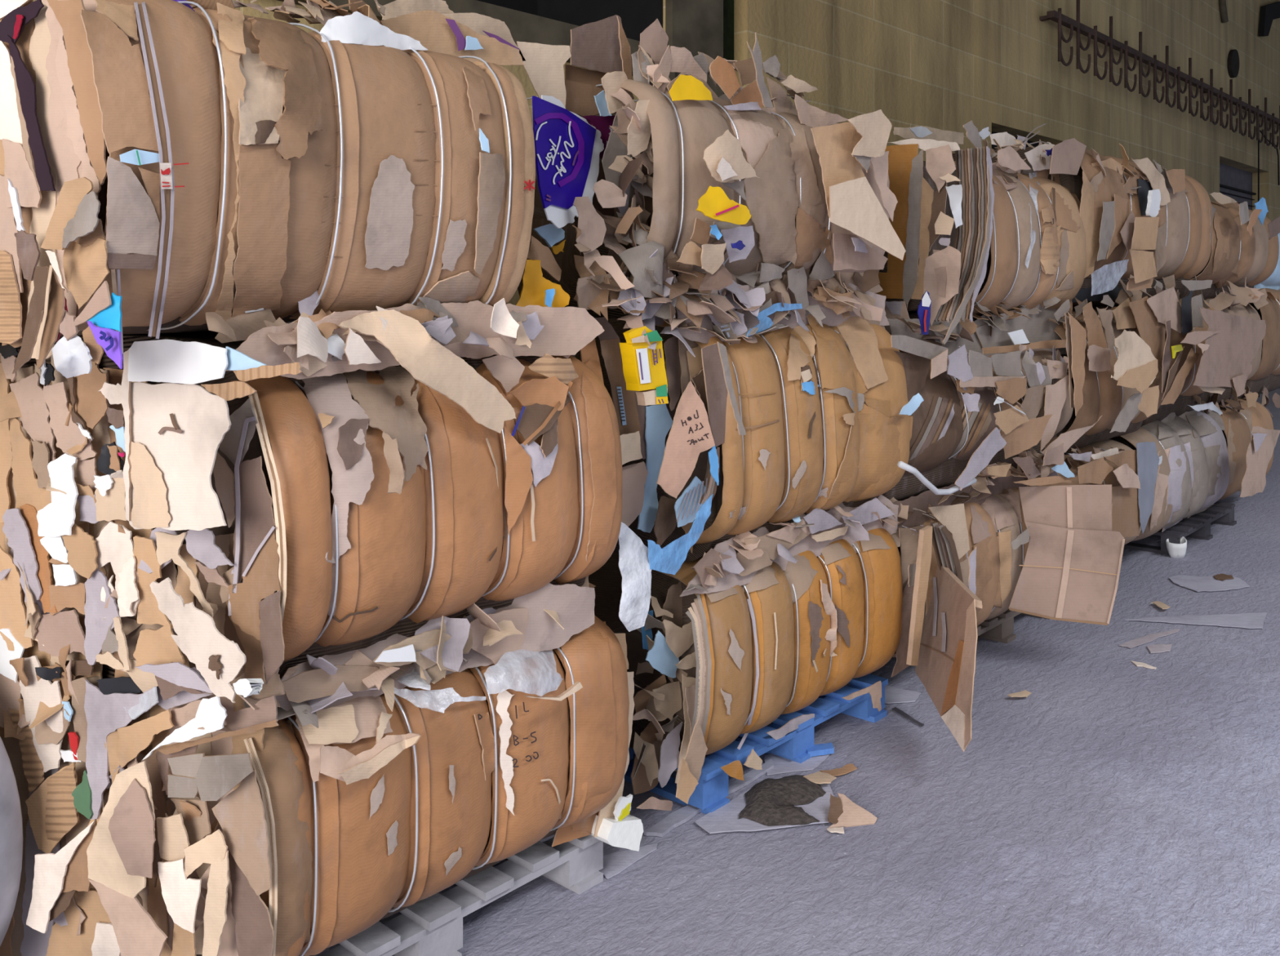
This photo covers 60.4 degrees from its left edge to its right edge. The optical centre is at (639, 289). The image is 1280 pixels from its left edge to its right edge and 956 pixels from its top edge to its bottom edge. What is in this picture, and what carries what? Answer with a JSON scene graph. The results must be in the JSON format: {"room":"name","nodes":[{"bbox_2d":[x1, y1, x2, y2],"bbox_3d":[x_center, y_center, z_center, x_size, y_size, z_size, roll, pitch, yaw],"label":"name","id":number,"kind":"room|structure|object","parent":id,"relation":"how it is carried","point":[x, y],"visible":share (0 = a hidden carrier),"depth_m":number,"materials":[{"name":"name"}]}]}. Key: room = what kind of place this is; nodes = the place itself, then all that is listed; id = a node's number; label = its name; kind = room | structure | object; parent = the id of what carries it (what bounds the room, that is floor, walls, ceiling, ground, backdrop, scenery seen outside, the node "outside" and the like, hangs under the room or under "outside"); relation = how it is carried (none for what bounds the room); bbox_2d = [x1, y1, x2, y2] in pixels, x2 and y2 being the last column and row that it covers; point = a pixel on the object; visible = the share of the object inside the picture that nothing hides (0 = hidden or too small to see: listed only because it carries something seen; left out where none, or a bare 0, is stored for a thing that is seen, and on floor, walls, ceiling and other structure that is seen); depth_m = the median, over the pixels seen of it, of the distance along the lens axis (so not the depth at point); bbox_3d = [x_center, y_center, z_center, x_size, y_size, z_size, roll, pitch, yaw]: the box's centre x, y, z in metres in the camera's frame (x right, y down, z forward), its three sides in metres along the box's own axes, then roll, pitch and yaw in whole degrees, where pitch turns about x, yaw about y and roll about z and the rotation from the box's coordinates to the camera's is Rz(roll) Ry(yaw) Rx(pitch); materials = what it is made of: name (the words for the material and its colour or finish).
{"room":"waste site","nodes":[
{"label":"waste site","id":0,"kind":"room"},
{"bbox_2d":[33,0,1279,305],"bbox_3d":[9.794,-1.850,18.100,0.300,7.200,52.000,0,0,42],"label":"wall","id":1,"kind":"structure","parent":0,"point":[942,64],"depth_m":11.58,"materials":[{"name":"concrete"}]},
{"bbox_2d":[277,0,675,80],"bbox_3d":[-3.752,-1.450,3.007,0.400,0.200,11.440,0,0,42],"label":"trim","id":2,"kind":"structure","parent":1,"relation":"attached to","point":[522,26],"depth_m":6.13,"materials":[{"name":"concrete"}]},
{"bbox_2d":[476,0,662,40],"bbox_3d":[-4.128,-2.600,3.427,1.280,2.300,11.560,0,0,42],"label":"opening void","id":3,"kind":"structure","parent":1,"relation":"attached to","point":[636,15],"depth_m":7.59,"materials":[{"name":"black"}]},
{"bbox_2d":[665,0,723,97],"bbox_3d":[0.370,-2.850,7.383,0.060,5.200,0.540,0,0,42],"label":"pillar","id":4,"kind":"structure","parent":1,"relation":"attached to","point":[695,26],"depth_m":7.36,"materials":[{"name":"concrete"}]},
{"bbox_2d":[991,131,1043,149],"bbox_3d":[3.964,-1.050,11.845,0.060,1.200,2.100,0,0,42],"label":"window","id":5,"kind":"structure","parent":1,"relation":"in","point":[993,132],"depth_m":12.15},
{"bbox_2d":[1039,0,1279,149],"bbox_3d":[8.261,-2.783,16.012,0.219,0.786,11.878,0,0,42],"label":"hook rail","id":6,"kind":"object","parent":1,"relation":"attached to","point":[1056,16],"visible":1,"depth_m":14.21,"materials":[{"name":"metal"}]},
{"bbox_2d":[1257,120,1259,396],"bbox_3d":[10.047,-0.500,17.858,0.024,4.500,0.022,0,0,42],"label":"hanging cord","id":7,"kind":"object","parent":6,"relation":"hanging from","point":[1259,120],"visible":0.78,"depth_m":17.85,"materials":[{"name":"black"}]},
{"bbox_2d":[1259,130,1279,185],"bbox_3d":[10.550,-2.193,18.415,0.024,0.811,1.282,0,0,42],"label":"cable","id":8,"kind":"object","parent":6,"relation":"hanging from","point":[1261,132],"visible":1,"depth_m":18.84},
{"bbox_2d":[1219,0,1228,22],"bbox_3d":[8.954,-4.350,16.869,0.099,0.514,0.252,0,0,42],"label":"conduit","id":9,"kind":"object","parent":1,"relation":"attached to","point":[1223,8],"visible":1,"depth_m":16.84,"materials":[{"name":"metal"}]},
{"bbox_2d":[1226,48,1239,78],"bbox_3d":[9.369,-3.564,17.360,0.060,0.451,0.477,0,0,42],"label":"port","id":10,"kind":"object","parent":1,"relation":"attached to","point":[1233,61],"visible":1,"depth_m":17.27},
{"bbox_2d":[1219,163,1256,209],"bbox_3d":[9.746,-1.350,18.210,0.120,1.400,3.100,0,0,42],"label":"window","id":11,"kind":"structure","parent":1,"relation":"in","point":[1236,184],"depth_m":18.57,"materials":[{"name":"glass"}]},
{"bbox_2d":[1258,1,1279,36],"bbox_3d":[11.125,-4.739,19.262,0.080,0.942,1.945,0,0,42],"label":"wall bracket","id":12,"kind":"object","parent":1,"relation":"attached to","point":[1268,12],"visible":1,"depth_m":18.73,"materials":[{"name":"metal"}]},
{"bbox_2d":[723,0,733,93],"bbox_3d":[0.500,-1.850,7.885,0.180,7.200,0.340,0,0,42],"label":"door frame","id":13,"kind":"structure","parent":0,"point":[728,5],"depth_m":7.90,"materials":[{"name":"metal"}]},
{"bbox_2d":[315,388,1279,955],"bbox_3d":[14.990,1.850,11.393,17.000,0.200,55.000,0,0,42],"label":"floor","id":14,"kind":"structure","parent":0,"point":[1117,806],"depth_m":3.56,"materials":[{"name":"concrete"}]},
{"bbox_2d":[0,736,22,946],"bbox_3d":[-1.879,1.250,2.500,1.000,1.000,0.216,0,0,11],"label":"tyre","id":15,"kind":"object","parent":14,"relation":"on","point":[11,815],"visible":1,"depth_m":2.44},
{"bbox_2d":[314,834,603,955],"bbox_3d":[-0.875,1.678,3.164,1.017,0.144,1.200,0,0,42],"label":"wooden pallet","id":16,"kind":"object","parent":14,"relation":"on","point":[433,926],"visible":0.25,"depth_m":2.94,"materials":[{"name":"wood"}]},
{"bbox_2d":[0,582,634,955],"bbox_3d":[-1.148,1.349,3.186,1.948,1.176,1.557,0,0,33],"label":"bale","id":17,"kind":"object","parent":16,"relation":"on","point":[335,798],"visible":0.88,"depth_m":2.49,"materials":[{"name":"cardboard"}]},
{"bbox_2d":[142,696,226,759],"bbox_3d":[-0.958,0.920,2.285,0.260,0.178,0.039,0,0,27],"label":"paper scrap","id":18,"kind":"object","parent":17,"relation":"on","point":[211,715],"visible":1,"depth_m":2.26,"materials":[{"name":"paper"}]},
{"bbox_2d":[0,289,648,702],"bbox_3d":[-1.098,0.531,3.198,2.052,1.059,1.575,0,0,31],"label":"bale","id":19,"kind":"object","parent":17,"relation":"on","point":[259,492],"depth_m":2.46,"materials":[{"name":"cardboard"}]},
{"bbox_2d":[40,536,67,563],"bbox_3d":[-1.333,0.585,2.508,0.094,0.071,0.012,0,0,24],"label":"paper","id":20,"kind":"object","parent":19,"relation":"attached to","point":[55,546],"visible":0.98,"depth_m":2.50,"materials":[{"name":"paper"}]},
{"bbox_2d":[36,453,78,537],"bbox_3d":[-1.315,0.468,2.492,0.140,0.195,0.028,0,0,32],"label":"cloth","id":21,"kind":"object","parent":19,"relation":"hanging from","point":[57,518],"visible":1,"depth_m":2.49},
{"bbox_2d":[52,564,77,586],"bbox_3d":[-1.305,0.648,2.494,0.078,0.056,0.004,0,0,25],"label":"card","id":22,"kind":"object","parent":19,"relation":"attached to","point":[64,575],"visible":1,"depth_m":2.49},
{"bbox_2d":[232,678,263,697],"bbox_3d":[-0.775,0.787,2.184,0.060,0.040,0.046,0,0,42],"label":"lump","id":23,"kind":"object","parent":19,"relation":"attached to","point":[246,687],"visible":1,"depth_m":2.17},
{"bbox_2d":[0,0,571,373],"bbox_3d":[-1.112,-0.335,2.947,1.559,1.005,2.007,0,0,42],"label":"bale","id":24,"kind":"object","parent":19,"relation":"on","point":[179,162],"visible":0.96,"depth_m":2.23,"materials":[{"name":"cardboard"}]},
{"bbox_2d":[13,14,23,39],"bbox_3d":[-1.213,-0.512,2.146,0.029,0.048,0.002,0,0,24],"label":"print","id":25,"kind":"object","parent":24,"relation":"on","point":[18,20],"depth_m":2.15},
{"bbox_2d":[51,334,92,377],"bbox_3d":[-1.052,0.126,2.041,0.124,0.088,0.040,0,0,42],"label":"wrapper","id":26,"kind":"object","parent":24,"relation":"attached to","point":[72,357],"visible":1,"depth_m":2.03,"materials":[{"name":"plastic"}]},
{"bbox_2d":[88,292,121,332],"bbox_3d":[-0.982,0.042,2.013,0.086,0.072,0.014,0,0,17],"label":"wrapper","id":27,"kind":"object","parent":24,"relation":"attached to","point":[110,317],"visible":0.98,"depth_m":2.01,"materials":[{"name":"paper"}]},
{"bbox_2d":[87,320,123,368],"bbox_3d":[-0.971,0.100,1.991,0.084,0.086,0.021,0,0,32],"label":"card","id":28,"kind":"object","parent":24,"relation":"attached to","point":[109,340],"visible":1,"depth_m":1.99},
{"bbox_2d":[99,330,113,351],"bbox_3d":[-0.959,0.092,1.974,0.036,0.036,0.002,0,0,25],"label":"print","id":29,"kind":"object","parent":28,"relation":"attached to","point":[107,336],"depth_m":1.99},
{"bbox_2d":[160,167,170,174],"bbox_3d":[-0.883,-0.220,2.047,0.002,0.015,0.018,0,0,42],"label":"print","id":30,"kind":"object","parent":24,"relation":"on","point":[164,171],"depth_m":2.05},
{"bbox_2d":[162,162,188,187],"bbox_3d":[-0.871,-0.215,2.062,0.006,0.049,0.049,0,0,42],"label":"print","id":31,"kind":"object","parent":24,"relation":"attached to","point":[168,181],"depth_m":2.05},
{"bbox_2d":[173,0,195,11],"bbox_3d":[-0.973,-0.601,2.315,0.027,0.035,0.122,0,0,24],"label":"wrapper","id":32,"kind":"object","parent":24,"relation":"on","point":[184,4],"visible":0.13,"depth_m":2.33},
{"bbox_2d":[320,11,427,50],"bbox_3d":[-0.603,-0.588,2.548,0.027,0.085,0.316,0,0,37],"label":"bag","id":33,"kind":"object","parent":24,"relation":"on","point":[357,28],"visible":1,"depth_m":2.51,"materials":[{"name":"plastic"}]},
{"bbox_2d":[533,223,564,247],"bbox_3d":[-0.263,-0.157,3.210,0.020,0.070,0.117,0,0,44],"label":"paper tray","id":34,"kind":"object","parent":24,"relation":"on","point":[551,234],"visible":0.95,"depth_m":3.20,"materials":[{"name":"paper"}]},
{"bbox_2d":[515,259,569,306],"bbox_3d":[-0.270,-0.004,2.975,0.202,0.153,0.063,0,0,-31],"label":"wrapper","id":35,"kind":"object","parent":19,"relation":"attached to","point":[536,290],"visible":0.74,"depth_m":2.98,"materials":[{"name":"plastic"}]},
{"bbox_2d":[618,521,651,631],"bbox_3d":[-0.012,0.812,3.148,0.046,0.328,0.150,0,0,42],"label":"plastic film","id":36,"kind":"object","parent":19,"relation":"hanging from","point":[633,561],"visible":0.88,"depth_m":3.13,"materials":[{"name":"white"}]},
{"bbox_2d":[397,669,431,689],"bbox_3d":[-0.547,0.922,2.621,0.107,0.050,0.100,0,0,42],"label":"foam sleeve","id":37,"kind":"object","parent":17,"relation":"on","point":[413,679],"visible":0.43,"depth_m":2.62,"materials":[{"name":"white"}]},
{"bbox_2d":[424,692,476,713],"bbox_3d":[-0.481,0.972,2.645,0.255,0.094,0.065,0,0,-28],"label":"plastic film","id":38,"kind":"object","parent":17,"relation":"hanging from","point":[458,698],"visible":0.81,"depth_m":2.66,"materials":[{"name":"white"}]},
{"bbox_2d":[486,650,562,695],"bbox_3d":[-0.295,0.970,2.881,0.117,0.177,0.325,0,0,26],"label":"plastic film","id":39,"kind":"object","parent":17,"relation":"on","point":[549,682],"visible":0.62,"depth_m":2.86,"materials":[{"name":"white"}]},
{"bbox_2d":[524,680,582,701],"bbox_3d":[-0.218,1.024,2.782,0.010,0.044,0.198,0,0,42],"label":"wood splinter","id":40,"kind":"object","parent":17,"relation":"in","point":[576,686],"visible":1,"depth_m":2.81,"materials":[{"name":"wood"}]},
{"bbox_2d":[590,813,643,851],"bbox_3d":[-0.079,1.614,3.272,0.100,0.126,0.157,0,0,42],"label":"foam block","id":41,"kind":"object","parent":16,"relation":"on","point":[627,833],"visible":0.73,"depth_m":3.23,"materials":[{"name":"plastic"}]},
{"bbox_2d":[613,794,632,821],"bbox_3d":[-0.049,1.535,3.249,0.015,0.073,0.075,0,0,42],"label":"printed sleeve","id":42,"kind":"object","parent":41,"relation":"on","point":[623,806],"visible":1,"depth_m":3.24,"materials":[{"name":"paper"}]},
{"bbox_2d":[618,802,631,821],"bbox_3d":[-0.045,1.544,3.244,0.002,0.040,0.051,0,0,42],"label":"print","id":43,"kind":"object","parent":42,"relation":"attached to","point":[624,808],"depth_m":3.24},
{"bbox_2d":[599,844,657,879],"bbox_3d":[-0.056,1.746,3.390,0.122,0.004,0.251,0,0,42],"label":"scraps","id":44,"kind":"object","parent":14,"relation":"on","point":[615,863],"visible":0.72,"depth_m":3.37,"materials":[{"name":"cardboard"}]},
{"bbox_2d":[644,758,773,836],"bbox_3d":[0.262,1.742,3.787,0.064,0.012,0.724,0,0,40],"label":"board","id":45,"kind":"object","parent":14,"relation":"on","point":[677,818],"visible":0.75,"depth_m":3.65,"materials":[{"name":"cardboard"}]},
{"bbox_2d":[624,674,888,813],"bbox_3d":[0.247,1.678,4.423,1.017,0.144,1.200,0,0,42],"label":"wooden pallet","id":46,"kind":"object","parent":14,"relation":"on","point":[710,793],"visible":0.29,"depth_m":4.04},
{"bbox_2d":[588,494,902,810],"bbox_3d":[0.212,1.242,4.228,1.093,0.896,1.720,0,0,42],"label":"bale","id":47,"kind":"object","parent":46,"relation":"on","point":[748,633],"visible":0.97,"depth_m":3.75,"materials":[{"name":"cardboard"}]},
{"bbox_2d":[574,248,912,562],"bbox_3d":[0.216,0.422,4.160,1.114,1.084,1.979,0,0,42],"label":"bale","id":48,"kind":"object","parent":47,"relation":"on","point":[800,417],"depth_m":3.68,"materials":[{"name":"cardboard"}]},
{"bbox_2d":[619,325,668,405],"bbox_3d":[0.010,0.224,3.233,0.065,0.234,0.185,0,0,42],"label":"carton","id":49,"kind":"object","parent":48,"relation":"on","point":[643,367],"visible":0.98,"depth_m":3.21,"materials":[{"name":"cardboard"}]},
{"bbox_2d":[639,348,664,403],"bbox_3d":[0.034,0.257,3.223,0.001,0.162,0.111,0,0,42],"label":"print","id":50,"kind":"object","parent":49,"relation":"attached to","point":[651,362],"depth_m":3.23},
{"bbox_2d":[647,493,713,574],"bbox_3d":[0.126,0.745,3.303,0.011,0.212,0.328,0,0,39],"label":"film","id":51,"kind":"object","parent":48,"relation":"hanging from","point":[668,559],"visible":1,"depth_m":3.28,"materials":[{"name":"blue"}]},
{"bbox_2d":[517,14,906,326],"bbox_3d":[0.083,-0.389,4.070,1.313,1.043,1.780,0,0,42],"label":"bale","id":52,"kind":"object","parent":48,"relation":"on","point":[815,189],"visible":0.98,"depth_m":3.61,"materials":[{"name":"cardboard"}]},
{"bbox_2d":[532,94,604,228],"bbox_3d":[-0.207,-0.374,3.304,0.088,0.402,0.501,0,0,22],"label":"box","id":53,"kind":"object","parent":52,"relation":"in","point":[567,148],"visible":0.98,"depth_m":3.23,"materials":[{"name":"cardboard"}]},
{"bbox_2d":[546,150,579,201],"bbox_3d":[-0.222,-0.334,3.204,0.007,0.174,0.282,0,0,16],"label":"print","id":54,"kind":"object","parent":53,"relation":"attached to","point":[562,166],"depth_m":3.20},
{"bbox_2d":[582,115,615,158],"bbox_3d":[-0.124,-0.503,3.606,0.024,0.147,0.162,0,0,42],"label":"carton","id":55,"kind":"object","parent":52,"relation":"in","point":[601,123],"visible":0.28,"depth_m":3.60,"materials":[{"name":"cardboard"}]},
{"bbox_2d":[593,90,611,116],"bbox_3d":[-0.122,-0.600,3.540,0.012,0.086,0.080,0,0,42],"label":"tag","id":56,"kind":"object","parent":52,"relation":"attached to","point":[600,100],"visible":0.83,"depth_m":3.54,"materials":[{"name":"paper"}]},
{"bbox_2d":[709,224,722,239],"bbox_3d":[0.232,-0.176,3.394,0.053,0.048,0.014,0,0,-40],"label":"wrapper","id":57,"kind":"object","parent":52,"relation":"attached to","point":[714,230],"visible":1,"depth_m":3.39,"materials":[{"name":"paper"}]},
{"bbox_2d":[695,186,751,224],"bbox_3d":[0.261,-0.257,3.366,0.026,0.111,0.272,0,0,42],"label":"wrapper","id":58,"kind":"object","parent":52,"relation":"attached to","point":[715,204],"visible":1,"depth_m":3.35,"materials":[{"name":"plastic"}]},
{"bbox_2d":[730,240,746,249],"bbox_3d":[0.314,-0.139,3.472,0.014,0.032,0.080,0,0,40],"label":"wrapper","id":59,"kind":"object","parent":52,"relation":"on","point":[739,245],"visible":1,"depth_m":3.46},
{"bbox_2d":[708,445,719,485],"bbox_3d":[0.232,0.552,3.438,0.012,0.126,0.053,0,0,42],"label":"wrapper","id":60,"kind":"object","parent":48,"relation":"attached to","point":[713,456],"visible":1,"depth_m":3.44,"materials":[{"name":"plastic"}]},
{"bbox_2d":[708,302,747,337],"bbox_3d":[0.276,0.101,3.534,0.056,0.128,0.212,0,0,31],"label":"bag","id":61,"kind":"object","parent":48,"relation":"on","point":[739,329],"visible":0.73,"depth_m":3.60,"materials":[{"name":"plastic"}]},
{"bbox_2d":[720,324,730,337],"bbox_3d":[0.271,0.132,3.481,0.001,0.040,0.049,0,0,42],"label":"print","id":62,"kind":"object","parent":61,"relation":"attached to","point":[724,326],"depth_m":3.48},
{"bbox_2d":[695,777,834,833],"bbox_3d":[0.468,1.740,3.675,0.342,0.004,0.561,0,0,42],"label":"carton","id":63,"kind":"object","parent":14,"relation":"on","point":[726,818],"visible":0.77,"depth_m":3.62,"materials":[{"name":"cardboard"}]},
{"bbox_2d":[738,774,826,826],"bbox_3d":[0.488,1.721,3.741,0.269,0.039,0.392,0,0,15],"label":"heap","id":64,"kind":"object","parent":63,"relation":"on","point":[770,802],"visible":0.98,"depth_m":3.70,"materials":[{"name":"soil"}]},
{"bbox_2d":[803,771,836,783],"bbox_3d":[0.636,1.722,3.872,0.099,0.011,0.104,0,0,42],"label":"scrap","id":65,"kind":"object","parent":64,"relation":"on","point":[819,777],"visible":1,"depth_m":3.87,"materials":[{"name":"cardboard"}]},
{"bbox_2d":[764,739,835,775],"bbox_3d":[0.583,1.746,4.093,0.195,0.004,0.374,0,0,42],"label":"scraps","id":66,"kind":"object","parent":14,"relation":"on","point":[781,765],"visible":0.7,"depth_m":4.04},
{"bbox_2d":[807,742,834,756],"bbox_3d":[0.676,1.730,4.132,0.125,0.020,0.053,0,0,-17],"label":"blue splinter","id":67,"kind":"object","parent":66,"relation":"on","point":[818,749],"visible":1,"depth_m":4.11,"materials":[{"name":"wood"}]},
{"bbox_2d":[826,826,844,833],"bbox_3d":[0.630,1.742,3.545,0.054,0.004,0.039,0,0,6],"label":"paper scrap","id":68,"kind":"object","parent":14,"relation":"on","point":[840,829],"visible":1,"depth_m":3.54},
{"bbox_2d":[819,763,857,776],"bbox_3d":[0.723,1.739,3.974,0.133,0.012,0.061,0,0,-20],"label":"scrap","id":69,"kind":"object","parent":14,"relation":"on","point":[847,768],"visible":0.9,"depth_m":3.97,"materials":[{"name":"cardboard"}]},
{"bbox_2d":[827,792,877,828],"bbox_3d":[0.701,1.722,3.605,0.139,0.061,0.149,0,0,23],"label":"cardboard corner","id":70,"kind":"object","parent":14,"relation":"on","point":[853,815],"visible":1,"depth_m":3.61,"materials":[{"name":"cardboard"}]},
{"bbox_2d":[827,793,843,823],"bbox_3d":[0.645,1.714,3.622,0.047,0.054,0.108,0,0,16],"label":"scrap","id":71,"kind":"object","parent":70,"relation":"on","point":[835,811],"visible":1,"depth_m":3.63,"materials":[{"name":"cardboard"}]},
{"bbox_2d":[884,684,920,703],"bbox_3d":[1.126,1.744,4.740,0.173,0.004,0.232,0,0,6],"label":"board","id":72,"kind":"object","parent":14,"relation":"on","point":[892,694],"visible":0.76,"depth_m":4.72,"materials":[{"name":"cardboard"}]},
{"bbox_2d":[891,706,924,726],"bbox_3d":[1.093,1.742,4.481,0.026,0.004,0.205,0,0,-23],"label":"wood sliver","id":73,"kind":"object","parent":14,"relation":"on","point":[896,709],"visible":1,"depth_m":4.49,"materials":[{"name":"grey wood"}]},
{"bbox_2d":[977,608,1050,643],"bbox_3d":[1.472,1.678,5.810,1.018,0.144,1.200,0,0,42],"label":"wooden pallet","id":74,"kind":"object","parent":14,"relation":"on","point":[1000,628],"visible":0.12,"depth_m":5.45,"materials":[{"name":"wood"}]},
{"bbox_2d":[880,475,1124,751],"bbox_3d":[1.362,1.230,5.205,1.559,0.783,2.449,0,0,42],"label":"bale","id":75,"kind":"object","parent":74,"relation":"on","point":[969,557],"visible":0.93,"depth_m":5.00,"materials":[{"name":"cardboard"}]},
{"bbox_2d":[882,299,1073,501],"bbox_3d":[1.363,0.488,5.394,1.245,0.874,2.335,0,0,42],"label":"bale","id":76,"kind":"object","parent":75,"relation":"on","point":[991,395],"visible":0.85,"depth_m":4.87,"materials":[{"name":"cardboard"}]},
{"bbox_2d":[917,290,931,334],"bbox_3d":[1.172,0.097,4.525,0.014,0.182,0.105,0,0,42],"label":"wrapper","id":77,"kind":"object","parent":76,"relation":"attached to","point":[924,308],"visible":1,"depth_m":4.52,"materials":[{"name":"plastic"}]},
{"bbox_2d":[924,310,927,332],"bbox_3d":[1.174,0.129,4.519,0.001,0.091,0.027,0,0,42],"label":"print","id":78,"kind":"object","parent":77,"relation":"attached to","point":[925,311],"depth_m":4.52},
{"bbox_2d":[897,461,976,494],"bbox_3d":[1.162,0.721,4.274,0.023,0.178,0.619,0,0,42],"label":"tube","id":79,"kind":"object","parent":76,"relation":"hanging from","point":[901,464],"visible":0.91,"depth_m":4.20,"materials":[{"name":"plastic"}]},
{"bbox_2d":[875,120,1086,344],"bbox_3d":[1.538,-0.331,5.646,1.159,1.110,2.223,0,0,42],"label":"bale","id":80,"kind":"object","parent":76,"relation":"on","point":[977,234],"visible":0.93,"depth_m":4.98,"materials":[{"name":"cardboard"}]},
{"bbox_2d":[1022,123,1048,144],"bbox_3d":[2.072,-0.810,5.732,0.001,0.135,0.381,0,0,42],"label":"twine","id":81,"kind":"object","parent":80,"relation":"attached to","point":[1034,129],"visible":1,"depth_m":5.70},
{"bbox_2d":[985,436,1141,544],"bbox_3d":[1.967,1.176,6.053,1.256,0.850,2.384,0,0,42],"label":"bale","id":82,"kind":"object","parent":74,"relation":"on","point":[1106,462],"visible":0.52,"depth_m":5.87,"materials":[{"name":"cardboard"}]},
{"bbox_2d":[1040,288,1163,466],"bbox_3d":[2.167,0.461,6.261,1.268,0.929,2.259,0,0,42],"label":"bale","id":83,"kind":"object","parent":82,"relation":"on","point":[1115,384],"visible":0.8,"depth_m":5.88,"materials":[{"name":"cardboard"}]},
{"bbox_2d":[951,143,1216,306],"bbox_3d":[2.989,-0.378,7.240,1.180,0.966,3.261,0,0,42],"label":"bale","id":84,"kind":"object","parent":83,"relation":"on","point":[1122,241],"depth_m":6.39,"materials":[{"name":"cardboard"}]},
{"bbox_2d":[1007,689,1031,697],"bbox_3d":[1.628,1.731,4.697,0.113,0.010,0.051,0,0,-31],"label":"scrap","id":85,"kind":"object","parent":14,"relation":"on","point":[1024,693],"visible":1,"depth_m":4.69,"materials":[{"name":"cardboard"}]},
{"bbox_2d":[1131,660,1156,669],"bbox_3d":[2.339,1.746,5.110,0.115,0.004,0.057,0,0,34],"label":"scrap","id":86,"kind":"object","parent":14,"relation":"on","point":[1137,664],"visible":1,"depth_m":5.11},
{"bbox_2d":[1119,628,1180,648],"bbox_3d":[2.566,1.744,5.511,0.496,0.004,0.061,0,0,-36],"label":"scrap","id":87,"kind":"object","parent":14,"relation":"on","point":[1152,637],"visible":1,"depth_m":5.48,"materials":[{"name":"cardboard"}]},
{"bbox_2d":[1146,644,1172,653],"bbox_3d":[2.531,1.744,5.343,0.198,0.004,0.095,0,0,-17],"label":"scrap","id":88,"kind":"object","parent":14,"relation":"on","point":[1157,648],"visible":1,"depth_m":5.34,"materials":[{"name":"cardboard"}]},
{"bbox_2d":[1151,600,1170,608],"bbox_3d":[2.857,1.731,6.028,0.065,0.008,0.151,0,0,-2],"label":"paper scrap","id":89,"kind":"object","parent":14,"relation":"on","point":[1159,604],"visible":1,"depth_m":6.02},
{"bbox_2d":[1165,536,1186,558],"bbox_3d":[3.522,1.688,7.201,0.126,0.123,0.154,0,0,42],"label":"paper cup","id":90,"kind":"object","parent":14,"relation":"on","point":[1175,550],"visible":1,"depth_m":7.15,"materials":[{"name":"paper"}]},
{"bbox_2d":[1124,501,1236,554],"bbox_3d":[3.623,1.678,8.044,1.015,0.144,1.400,0,0,42],"label":"wooden pallet","id":91,"kind":"object","parent":14,"relation":"on","point":[1197,526],"visible":0.35,"depth_m":7.67,"materials":[{"name":"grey wood"}]},
{"bbox_2d":[1109,401,1229,541],"bbox_3d":[3.248,1.162,7.508,1.205,0.879,2.840,0,0,42],"label":"bale","id":92,"kind":"object","parent":91,"relation":"on","point":[1183,467],"visible":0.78,"depth_m":7.10,"materials":[{"name":"cardboard"}]},
{"bbox_2d":[1192,385,1279,500],"bbox_3d":[4.448,1.167,8.738,1.340,0.923,2.992,0,0,42],"label":"bale","id":93,"kind":"object","parent":91,"relation":"on","point":[1251,437],"visible":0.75,"depth_m":8.11,"materials":[{"name":"cardboard"}]},
{"bbox_2d":[1093,274,1279,426],"bbox_3d":[3.739,0.414,7.990,1.300,1.022,4.004,0,0,42],"label":"bale","id":94,"kind":"object","parent":93,"relation":"on","point":[1220,337],"visible":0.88,"depth_m":7.07,"materials":[{"name":"cardboard"}]},
{"bbox_2d":[1171,344,1182,358],"bbox_3d":[3.161,0.364,6.468,0.010,0.077,0.193,0,0,42],"label":"tag","id":95,"kind":"object","parent":94,"relation":"attached to","point":[1175,348],"visible":1,"depth_m":6.43,"materials":[{"name":"paper"}]},
{"bbox_2d":[1184,191,1279,299],"bbox_3d":[4.236,-0.296,8.549,1.280,0.803,1.852,0,0,42],"label":"bale","id":96,"kind":"object","parent":94,"relation":"on","point":[1242,246],"visible":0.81,"depth_m":8.11,"materials":[{"name":"cardboard"}]},
{"bbox_2d":[1253,197,1268,224],"bbox_3d":[4.632,-0.585,8.199,0.008,0.209,0.395,0,0,43],"label":"film","id":97,"kind":"object","parent":96,"relation":"attached to","point":[1261,204],"visible":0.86,"depth_m":8.21,"materials":[{"name":"plastic"}]},
{"bbox_2d":[1240,288,1279,398],"bbox_3d":[5.428,0.452,10.030,1.066,0.946,2.419,0,0,42],"label":"bale","id":98,"kind":"object","parent":93,"relation":"on","point":[1268,373],"visible":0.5,"depth_m":8.99,"materials":[{"name":"cardboard"}]},
{"bbox_2d":[1253,232,1279,289],"bbox_3d":[5.974,-0.242,10.732,0.934,0.693,2.653,0,0,42],"label":"plastic film","id":99,"kind":"object","parent":98,"relation":"on","point":[1273,282],"visible":0.16,"depth_m":9.63,"materials":[{"name":"plastic"}]},
{"bbox_2d":[1125,612,1266,628],"bbox_3d":[2.978,1.742,5.756,0.826,0.004,0.251,0,0,-6],"label":"floor strip","id":100,"kind":"object","parent":14,"relation":"on","point":[1248,620],"visible":1,"depth_m":5.79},
{"bbox_2d":[1168,575,1249,591],"bbox_3d":[3.382,1.742,6.500,0.429,0.004,0.364,0,0,7],"label":"sheet","id":101,"kind":"object","parent":14,"relation":"on","point":[1198,584],"visible":1,"depth_m":6.51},
{"bbox_2d":[1213,573,1234,580],"bbox_3d":[3.517,1.734,6.628,0.158,0.004,0.102,0,0,-28],"label":"scrap","id":102,"kind":"object","parent":101,"relation":"on","point":[1220,576],"visible":1,"depth_m":6.62,"materials":[{"name":"cardboard"}]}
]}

